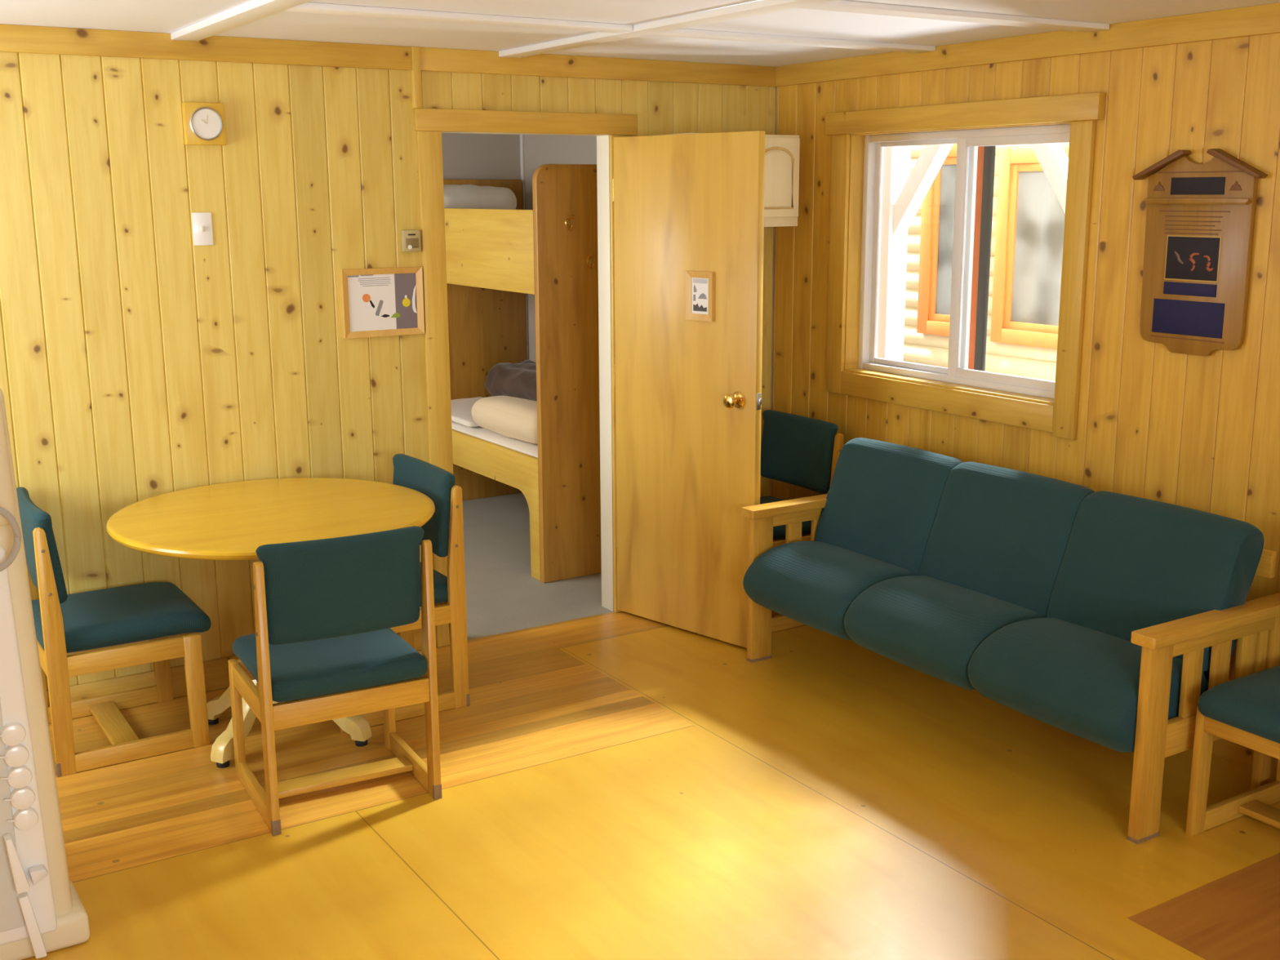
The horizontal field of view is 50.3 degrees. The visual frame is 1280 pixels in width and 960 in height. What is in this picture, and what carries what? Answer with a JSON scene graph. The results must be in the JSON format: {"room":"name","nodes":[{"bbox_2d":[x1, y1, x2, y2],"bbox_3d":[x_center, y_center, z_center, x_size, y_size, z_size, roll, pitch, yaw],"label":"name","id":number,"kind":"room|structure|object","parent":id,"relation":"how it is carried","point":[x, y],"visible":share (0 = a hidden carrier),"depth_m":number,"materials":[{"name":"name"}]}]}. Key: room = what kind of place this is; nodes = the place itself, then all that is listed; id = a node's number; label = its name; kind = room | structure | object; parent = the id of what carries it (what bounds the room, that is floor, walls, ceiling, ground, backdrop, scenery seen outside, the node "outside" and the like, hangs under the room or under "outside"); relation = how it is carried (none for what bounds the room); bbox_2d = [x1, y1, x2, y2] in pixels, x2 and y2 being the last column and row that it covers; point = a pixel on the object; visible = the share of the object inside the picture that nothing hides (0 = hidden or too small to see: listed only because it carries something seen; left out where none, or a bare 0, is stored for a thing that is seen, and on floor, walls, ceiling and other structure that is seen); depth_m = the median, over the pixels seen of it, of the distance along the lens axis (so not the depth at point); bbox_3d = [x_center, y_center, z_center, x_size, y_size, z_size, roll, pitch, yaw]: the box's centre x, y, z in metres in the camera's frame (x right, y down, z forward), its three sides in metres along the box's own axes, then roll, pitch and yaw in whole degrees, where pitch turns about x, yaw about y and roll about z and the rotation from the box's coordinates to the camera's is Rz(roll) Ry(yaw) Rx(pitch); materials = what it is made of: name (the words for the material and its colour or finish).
{"room":"cabin living room","nodes":[
{"label":"cabin living room","id":0,"kind":"room"},
{"bbox_2d":[0,51,775,689],"bbox_3d":[-1.431,-0.400,5.013,4.750,2.343,0.100,-8,14,-31],"label":"wall","id":1,"kind":"structure","parent":0,"point":[140,361],"depth_m":4.85,"materials":[{"name":"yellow wood"}]},
{"bbox_2d":[191,212,213,245],"bbox_3d":[-1.533,-0.880,4.777,0.068,0.114,0.016,-8,14,-31],"label":"light switch","id":2,"kind":"object","parent":1,"relation":"attached to","point":[202,222],"visible":1,"depth_m":4.78,"materials":[{"name":"white plastic"}]},
{"bbox_2d":[181,102,226,145],"bbox_3d":[-1.504,-1.230,4.706,0.138,0.142,0.043,-8,14,-31],"label":"wall clock","id":3,"kind":"object","parent":1,"relation":"attached to","point":[203,123],"visible":1,"depth_m":4.69,"materials":[{"name":"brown wood"}]},
{"bbox_2d":[0,23,412,70],"bbox_3d":[-2.133,-1.396,4.280,3.028,0.084,0.020,-8,14,-31],"label":"trim","id":4,"kind":"structure","parent":1,"relation":"attached to","point":[13,37],"depth_m":4.66,"materials":[{"name":"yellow wood"}]},
{"bbox_2d":[46,626,436,705],"bbox_3d":[-2.117,0.798,4.752,3.043,0.115,0.014,-8,14,-31],"label":"baseboard","id":5,"kind":"structure","parent":1,"relation":"attached to","point":[216,676],"depth_m":4.99,"materials":[{"name":"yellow wood"}]},
{"bbox_2d":[340,266,424,338],"bbox_3d":[-0.976,-0.676,5.176,0.320,0.256,0.020,-8,14,-31],"label":"framed poster","id":6,"kind":"object","parent":1,"relation":"attached to","point":[376,301],"visible":1,"depth_m":5.17,"materials":[{"name":"white paper"}]},
{"bbox_2d":[400,229,421,252],"bbox_3d":[-0.871,-0.911,5.187,0.072,0.082,0.033,-8,14,-31],"label":"thermostat","id":7,"kind":"object","parent":1,"relation":"attached to","point":[410,239],"visible":1,"depth_m":5.18,"materials":[{"name":"beige plastic"}]},
{"bbox_2d":[410,46,422,108],"bbox_3d":[-0.837,-1.503,5.090,0.032,0.221,0.026,-8,14,-31],"label":"trim","id":8,"kind":"structure","parent":1,"relation":"attached to","point":[415,73],"depth_m":5.08,"materials":[{"name":"brown wood"}]},
{"bbox_2d":[417,130,453,647],"bbox_3d":[-0.793,-0.323,5.368,0.096,2.040,0.020,-8,14,-31],"label":"trim","id":9,"kind":"structure","parent":1,"relation":"attached to","point":[429,144],"depth_m":5.29,"materials":[{"name":"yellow wood"}]},
{"bbox_2d":[441,131,608,136],"bbox_3d":[-0.475,-0.390,5.633,0.770,2.058,0.099,-8,14,-31],"label":"trim","id":10,"kind":"structure","parent":1,"relation":"attached to","point":[442,131],"depth_m":5.41,"materials":[{"name":"beige paint"}]},
{"bbox_2d":[413,107,637,135],"bbox_3d":[-0.430,-1.410,5.372,0.981,0.082,0.026,-8,14,-31],"label":"trim","id":11,"kind":"structure","parent":1,"relation":"attached to","point":[424,119],"depth_m":5.34,"materials":[{"name":"brown wood"}]},
{"bbox_2d":[420,47,775,86],"bbox_3d":[-0.119,-1.668,5.522,1.670,0.084,0.020,-8,14,-31],"label":"trim","id":12,"kind":"structure","parent":1,"relation":"attached to","point":[436,60],"depth_m":5.47,"materials":[{"name":"brown wood"}]},
{"bbox_2d":[596,135,613,611],"bbox_3d":[-0.141,-0.426,5.839,0.019,2.040,0.100,-8,14,-31],"label":"trim","id":13,"kind":"structure","parent":1,"relation":"attached to","point":[602,141],"depth_m":5.82,"materials":[{"name":"beige paint"}]},
{"bbox_2d":[608,134,632,612],"bbox_3d":[-0.073,-0.421,5.813,0.104,2.040,0.018,-8,14,-31],"label":"trim","id":14,"kind":"structure","parent":1,"relation":"attached to","point":[611,136],"depth_m":5.77,"materials":[{"name":"brown wood"}]},
{"bbox_2d":[613,130,764,648],"bbox_3d":[0.183,-0.363,5.523,0.799,2.015,0.173,11,17,44],"label":"door","id":15,"kind":"structure","parent":1,"relation":"in","point":[688,393],"depth_m":5.49,"materials":[{"name":"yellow wood"}]},
{"bbox_2d":[684,270,715,321],"bbox_3d":[0.236,-0.724,5.353,0.142,0.192,0.016,11,17,44],"label":"picture frame","id":16,"kind":"object","parent":15,"relation":"attached to","point":[700,285],"visible":1,"depth_m":5.35,"materials":[{"name":"brown wood"}]},
{"bbox_2d":[691,277,708,314],"bbox_3d":[0.238,-0.724,5.355,0.096,0.148,0.004,11,17,44],"label":"print","id":17,"kind":"object","parent":16,"relation":"attached to","point":[700,286],"depth_m":5.35,"materials":[{"name":"white paper"}]},
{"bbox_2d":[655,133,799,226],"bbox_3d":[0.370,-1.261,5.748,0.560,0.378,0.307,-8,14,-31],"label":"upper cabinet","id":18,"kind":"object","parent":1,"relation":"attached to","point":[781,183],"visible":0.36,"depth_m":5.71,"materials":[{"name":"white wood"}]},
{"bbox_2d":[441,133,520,179],"bbox_3d":[-2.052,-0.882,7.448,3.450,2.403,0.100,-8,14,-31],"label":"wall","id":19,"kind":"structure","parent":0,"point":[465,156],"depth_m":7.91,"materials":[{"name":"paint"}]},
{"bbox_2d":[0,0,1279,66],"bbox_3d":[0.495,-0.989,1.904,4.900,0.080,7.100,-8,14,-31],"label":"ceiling","id":20,"kind":"structure","parent":0,"point":[168,16],"depth_m":4.33,"materials":[{"name":"white paint"}]},
{"bbox_2d":[170,0,312,41],"bbox_3d":[0.316,-0.900,1.734,0.090,0.022,6.979,-8,14,-31],"label":"trim","id":21,"kind":"structure","parent":20,"relation":"attached to","point":[255,10],"depth_m":4.08,"materials":[{"name":"white"}]},
{"bbox_2d":[282,1,632,33],"bbox_3d":[-0.530,-1.414,4.172,1.138,0.018,0.095,-8,14,-31],"label":"trim","id":22,"kind":"structure","parent":20,"relation":"attached to","point":[307,7],"depth_m":4.13,"materials":[{"name":"white"}]},
{"bbox_2d":[498,0,836,57],"bbox_3d":[1.356,-1.040,2.375,0.090,0.022,6.979,-8,14,-31],"label":"trim","id":23,"kind":"structure","parent":20,"relation":"attached to","point":[760,6],"depth_m":4.29,"materials":[{"name":"white"}]},
{"bbox_2d":[648,28,935,53],"bbox_3d":[0.559,-1.562,4.843,1.253,0.018,0.095,-8,14,-31],"label":"trim","id":24,"kind":"structure","parent":20,"relation":"attached to","point":[682,33],"depth_m":4.80,"materials":[{"name":"white"}]},
{"bbox_2d":[796,0,1109,32],"bbox_3d":[0.986,-1.423,4.181,1.253,0.018,0.095,-8,14,-31],"label":"trim","id":25,"kind":"structure","parent":20,"relation":"attached to","point":[844,6],"depth_m":4.13,"materials":[{"name":"white"}]},
{"bbox_2d":[22,493,1279,959],"bbox_3d":[-0.116,1.171,3.368,4.900,0.060,9.430,-8,14,-31],"label":"floor","id":26,"kind":"structure","parent":0,"point":[621,785],"depth_m":3.97,"materials":[{"name":"yellow wood"}]},
{"bbox_2d":[0,388,89,959],"bbox_3d":[-1.786,0.454,3.268,0.675,1.400,0.666,-8,14,-31],"label":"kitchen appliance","id":27,"kind":"object","parent":26,"relation":"on","point":[42,911],"visible":1,"depth_m":3.21,"materials":[{"name":"white metal"}]},
{"bbox_2d":[16,487,211,777],"bbox_3d":[-1.771,0.453,4.588,0.531,0.854,0.521,-8,14,-31],"label":"dining chair","id":28,"kind":"object","parent":26,"relation":"on","point":[64,623],"visible":0.86,"depth_m":4.43,"materials":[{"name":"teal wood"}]},
{"bbox_2d":[106,477,435,768],"bbox_3d":[-1.208,0.484,4.596,1.046,0.785,1.076,-8,14,-31],"label":"dining table","id":29,"kind":"object","parent":26,"relation":"on","point":[228,521],"visible":0.63,"depth_m":4.45,"materials":[{"name":"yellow wood"}]},
{"bbox_2d":[227,525,442,835],"bbox_3d":[-0.958,0.535,4.181,0.521,0.854,0.531,-7,14,-28],"label":"dining chair","id":30,"kind":"object","parent":26,"relation":"on","point":[323,644],"visible":1,"depth_m":3.97,"materials":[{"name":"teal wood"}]},
{"bbox_2d":[339,453,470,733],"bbox_3d":[-0.973,0.382,4.906,0.531,0.854,0.521,-8,14,-31],"label":"dining chair","id":31,"kind":"object","parent":26,"relation":"on","point":[445,529],"visible":0.39,"depth_m":4.81,"materials":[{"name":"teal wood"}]},
{"bbox_2d":[443,164,601,582],"bbox_3d":[-0.566,-0.663,7.222,0.878,1.935,1.915,-8,14,-31],"label":"bunk bed","id":32,"kind":"object","parent":26,"relation":"on","point":[548,251],"visible":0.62,"depth_m":6.43,"materials":[{"name":"brown wood"}]},
{"bbox_2d":[451,421,537,457],"bbox_3d":[-0.574,-0.236,7.346,0.835,0.158,1.755,-8,14,-31],"label":"mattress","id":33,"kind":"object","parent":32,"relation":"on","point":[529,448],"visible":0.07,"depth_m":6.87,"materials":[{"name":"white fabric"}]},
{"bbox_2d":[450,396,482,426],"bbox_3d":[-0.912,-0.382,7.539,0.447,0.045,0.765,-8,14,-31],"label":"sheet","id":34,"kind":"object","parent":33,"relation":"on","point":[461,409],"visible":0.2,"depth_m":7.41,"materials":[{"name":"white fabric"}]},
{"bbox_2d":[471,395,537,444],"bbox_3d":[-0.593,-0.304,6.818,0.256,0.189,0.724,-8,14,-33],"label":"pillow","id":35,"kind":"object","parent":33,"relation":"on","point":[512,417],"visible":0.62,"depth_m":6.74,"materials":[{"name":"beige fabric"}]},
{"bbox_2d":[481,361,537,402],"bbox_3d":[-0.375,-0.473,7.431,0.380,0.246,1.582,-8,14,-31],"label":"quilt","id":36,"kind":"object","parent":33,"relation":"on","point":[517,380],"visible":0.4,"depth_m":7.73,"materials":[{"name":"grey fabric"}]},
{"bbox_3d":[-0.579,-1.270,7.127,0.835,0.173,1.755,-8,14,-31],"label":"mattress","id":37,"kind":"object","parent":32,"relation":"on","visible":0},
{"bbox_2d":[443,184,518,209],"bbox_3d":[-0.991,-1.529,7.489,0.549,0.183,0.430,-9,15,-37],"label":"pillow","id":38,"kind":"object","parent":37,"relation":"on","point":[462,196],"visible":0.39,"depth_m":7.34,"materials":[{"name":"white fabric"}]},
{"bbox_2d":[760,409,844,631],"bbox_3d":[0.506,0.166,5.891,0.531,0.854,0.521,-8,14,-31],"label":"dining chair","id":39,"kind":"object","parent":26,"relation":"on","point":[802,451],"visible":0.39,"depth_m":5.88,"materials":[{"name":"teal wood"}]},
{"bbox_2d":[741,437,1279,844],"bbox_3d":[1.161,0.416,4.681,0.748,0.861,1.890,-8,14,-31],"label":"sofa","id":40,"kind":"object","parent":26,"relation":"on","point":[1103,618],"visible":0.96,"depth_m":4.35,"materials":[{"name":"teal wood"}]},
{"bbox_2d":[742,541,915,639],"bbox_3d":[0.746,0.396,5.118,0.507,0.239,0.587,-8,14,-31],"label":"seat cushion","id":41,"kind":"object","parent":40,"relation":"on","point":[815,584],"depth_m":5.00,"materials":[{"name":"teal fabric"}]},
{"bbox_2d":[814,437,963,575],"bbox_3d":[0.948,0.113,5.190,0.258,0.478,0.587,-8,14,-31],"label":"cushion","id":42,"kind":"object","parent":40,"relation":"on","point":[882,503],"depth_m":5.12,"materials":[{"name":"teal fabric"}]},
{"bbox_2d":[844,575,1044,689],"bbox_3d":[1.060,0.498,4.631,0.507,0.239,0.587,-8,14,-31],"label":"seat cushion","id":43,"kind":"object","parent":40,"relation":"on","point":[935,626],"depth_m":4.51,"materials":[{"name":"teal fabric"}]},
{"bbox_2d":[919,461,1094,617],"bbox_3d":[1.263,0.215,4.702,0.258,0.478,0.587,-8,14,-31],"label":"cushion","id":44,"kind":"object","parent":40,"relation":"on","point":[1004,535],"depth_m":4.64,"materials":[{"name":"teal fabric"}]},
{"bbox_2d":[967,617,1209,752],"bbox_3d":[1.374,0.599,4.144,0.507,0.239,0.586,-8,14,-31],"label":"seat cushion","id":45,"kind":"object","parent":40,"relation":"on","point":[1082,677],"depth_m":4.01,"materials":[{"name":"teal fabric"}]},
{"bbox_2d":[1046,490,1263,680],"bbox_3d":[1.577,0.317,4.215,0.258,0.478,0.586,-8,14,-31],"label":"cushion","id":46,"kind":"object","parent":40,"relation":"on","point":[1123,564],"depth_m":4.16,"materials":[{"name":"teal fabric"}]},
{"bbox_2d":[1185,665,1279,835],"bbox_3d":[1.889,0.618,3.728,0.531,0.854,0.521,-8,14,-31],"label":"dining chair","id":47,"kind":"object","parent":26,"relation":"on","point":[1244,711],"visible":1,"depth_m":3.81,"materials":[{"name":"teal fabric"}]},
{"bbox_2d":[524,32,1279,679],"bbox_3d":[1.887,-0.247,4.364,0.150,2.403,9.430,-8,14,-31],"label":"wall","id":48,"kind":"structure","parent":0,"point":[1154,422],"depth_m":4.57,"materials":[{"name":"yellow wood"}]},
{"bbox_2d":[520,134,528,364],"bbox_3d":[-0.691,-1.079,8.206,0.012,2.343,0.030,-8,14,-31],"label":"trim","id":49,"kind":"structure","parent":48,"relation":"attached to","point":[522,136],"depth_m":8.06,"materials":[{"name":"white plastic"}]},
{"bbox_2d":[826,133,850,393],"bbox_3d":[0.837,-0.905,5.759,0.020,1.078,0.096,-8,14,-31],"label":"trim","id":50,"kind":"structure","parent":48,"relation":"attached to","point":[840,168],"depth_m":5.74,"materials":[{"name":"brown wood"}]},
{"bbox_2d":[840,371,1053,432],"bbox_3d":[1.173,-0.317,5.343,0.020,0.096,1.154,-8,14,-31],"label":"trim","id":51,"kind":"structure","parent":48,"relation":"attached to","point":[1016,412],"depth_m":5.27,"materials":[{"name":"brown wood"}]},
{"bbox_2d":[844,121,1070,404],"bbox_3d":[1.239,-0.853,5.274,0.147,0.984,1.154,-8,14,-31],"label":"window","id":52,"kind":"structure","parent":48,"relation":"in","point":[866,157],"depth_m":5.39,"materials":[{"name":"white plastic"}]},
{"bbox_2d":[825,92,1106,135],"bbox_3d":[1.163,-1.367,5.116,0.034,0.088,1.405,-8,14,-31],"label":"trim","id":53,"kind":"structure","parent":48,"relation":"attached to","point":[1084,106],"depth_m":5.00,"materials":[{"name":"brown wood"}]},
{"bbox_2d":[774,2,1279,86],"bbox_3d":[2.458,-1.162,3.074,0.020,0.084,7.000,-8,14,-31],"label":"trim","id":54,"kind":"structure","parent":48,"relation":"attached to","point":[1260,20],"depth_m":4.67,"materials":[{"name":"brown wood"}]},
{"bbox_2d":[1052,120,1096,439],"bbox_3d":[1.504,-0.684,4.726,0.020,1.090,0.094,-8,14,-31],"label":"trim","id":55,"kind":"structure","parent":48,"relation":"attached to","point":[1082,133],"depth_m":4.71,"materials":[{"name":"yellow wood"}]},
{"bbox_2d":[1132,148,1267,355],"bbox_3d":[1.743,-0.717,4.306,0.045,0.639,0.460,-8,14,-31],"label":"wall plaque","id":56,"kind":"object","parent":48,"relation":"attached to","point":[1200,224],"visible":1,"depth_m":4.29,"materials":[{"name":"brown wood"}]},
{"bbox_2d":[1164,235,1222,283],"bbox_3d":[1.746,-0.700,4.306,0.004,0.142,0.196,-8,14,-31],"label":"picture","id":57,"kind":"object","parent":56,"relation":"on","point":[1188,259],"depth_m":4.30,"materials":[{"name":"black paper"}]},
{"bbox_2d":[1212,737,1253,768],"bbox_3d":[2.471,1.032,3.540,0.014,0.115,7.000,-8,14,-31],"label":"baseboard","id":58,"kind":"structure","parent":48,"relation":"attached to","point":[1224,748],"depth_m":4.39,"materials":[{"name":"brown wood"}]},
{"label":"outside","id":59,"kind":"structure","parent":0,"visible":0},
{"bbox_3d":[4.480,0.375,8.926,8.850,0.150,18.000,-8,14,-31],"label":"ground","id":60,"kind":"structure","parent":59,"visible":0},
{"bbox_2d":[876,143,953,361],"bbox_3d":[1.534,-0.926,6.810,0.130,3.300,1.249,-8,14,-31],"label":"porch post","id":61,"kind":"object","parent":60,"relation":"on","point":[904,193],"visible":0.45,"depth_m":7.02,"materials":[{"name":"white wood"}]},
{"bbox_2d":[968,146,984,369],"bbox_3d":[1.390,-0.760,5.691,0.030,3.440,0.086,-8,14,-31],"label":"timber post","id":62,"kind":"object","parent":60,"relation":"on","point":[980,148],"visible":0.1,"depth_m":5.63,"materials":[{"name":"wood"}]},
{"bbox_2d":[973,145,995,371],"bbox_3d":[1.418,-0.748,5.633,0.025,3.440,0.042,-8,14,-31],"label":"downpipe","id":63,"kind":"object","parent":60,"relation":"on","point":[989,151],"visible":0.2,"depth_m":5.59,"materials":[{"name":"grey metal"}]},
{"bbox_2d":[902,142,1069,381],"bbox_3d":[2.553,-0.885,7.723,0.275,2.832,7.900,-8,14,-31],"label":"cabin","id":64,"kind":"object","parent":60,"relation":"on","point":[1028,220],"visible":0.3,"depth_m":8.05,"materials":[{"name":"beige"}]},
{"bbox_2d":[1030,142,1068,213],"bbox_3d":[1.840,-0.881,6.593,0.130,3.300,1.249,-8,14,-31],"label":"porch post","id":65,"kind":"object","parent":60,"relation":"on","point":[1052,158],"visible":0.02,"depth_m":6.29,"materials":[{"name":"beige wood"}]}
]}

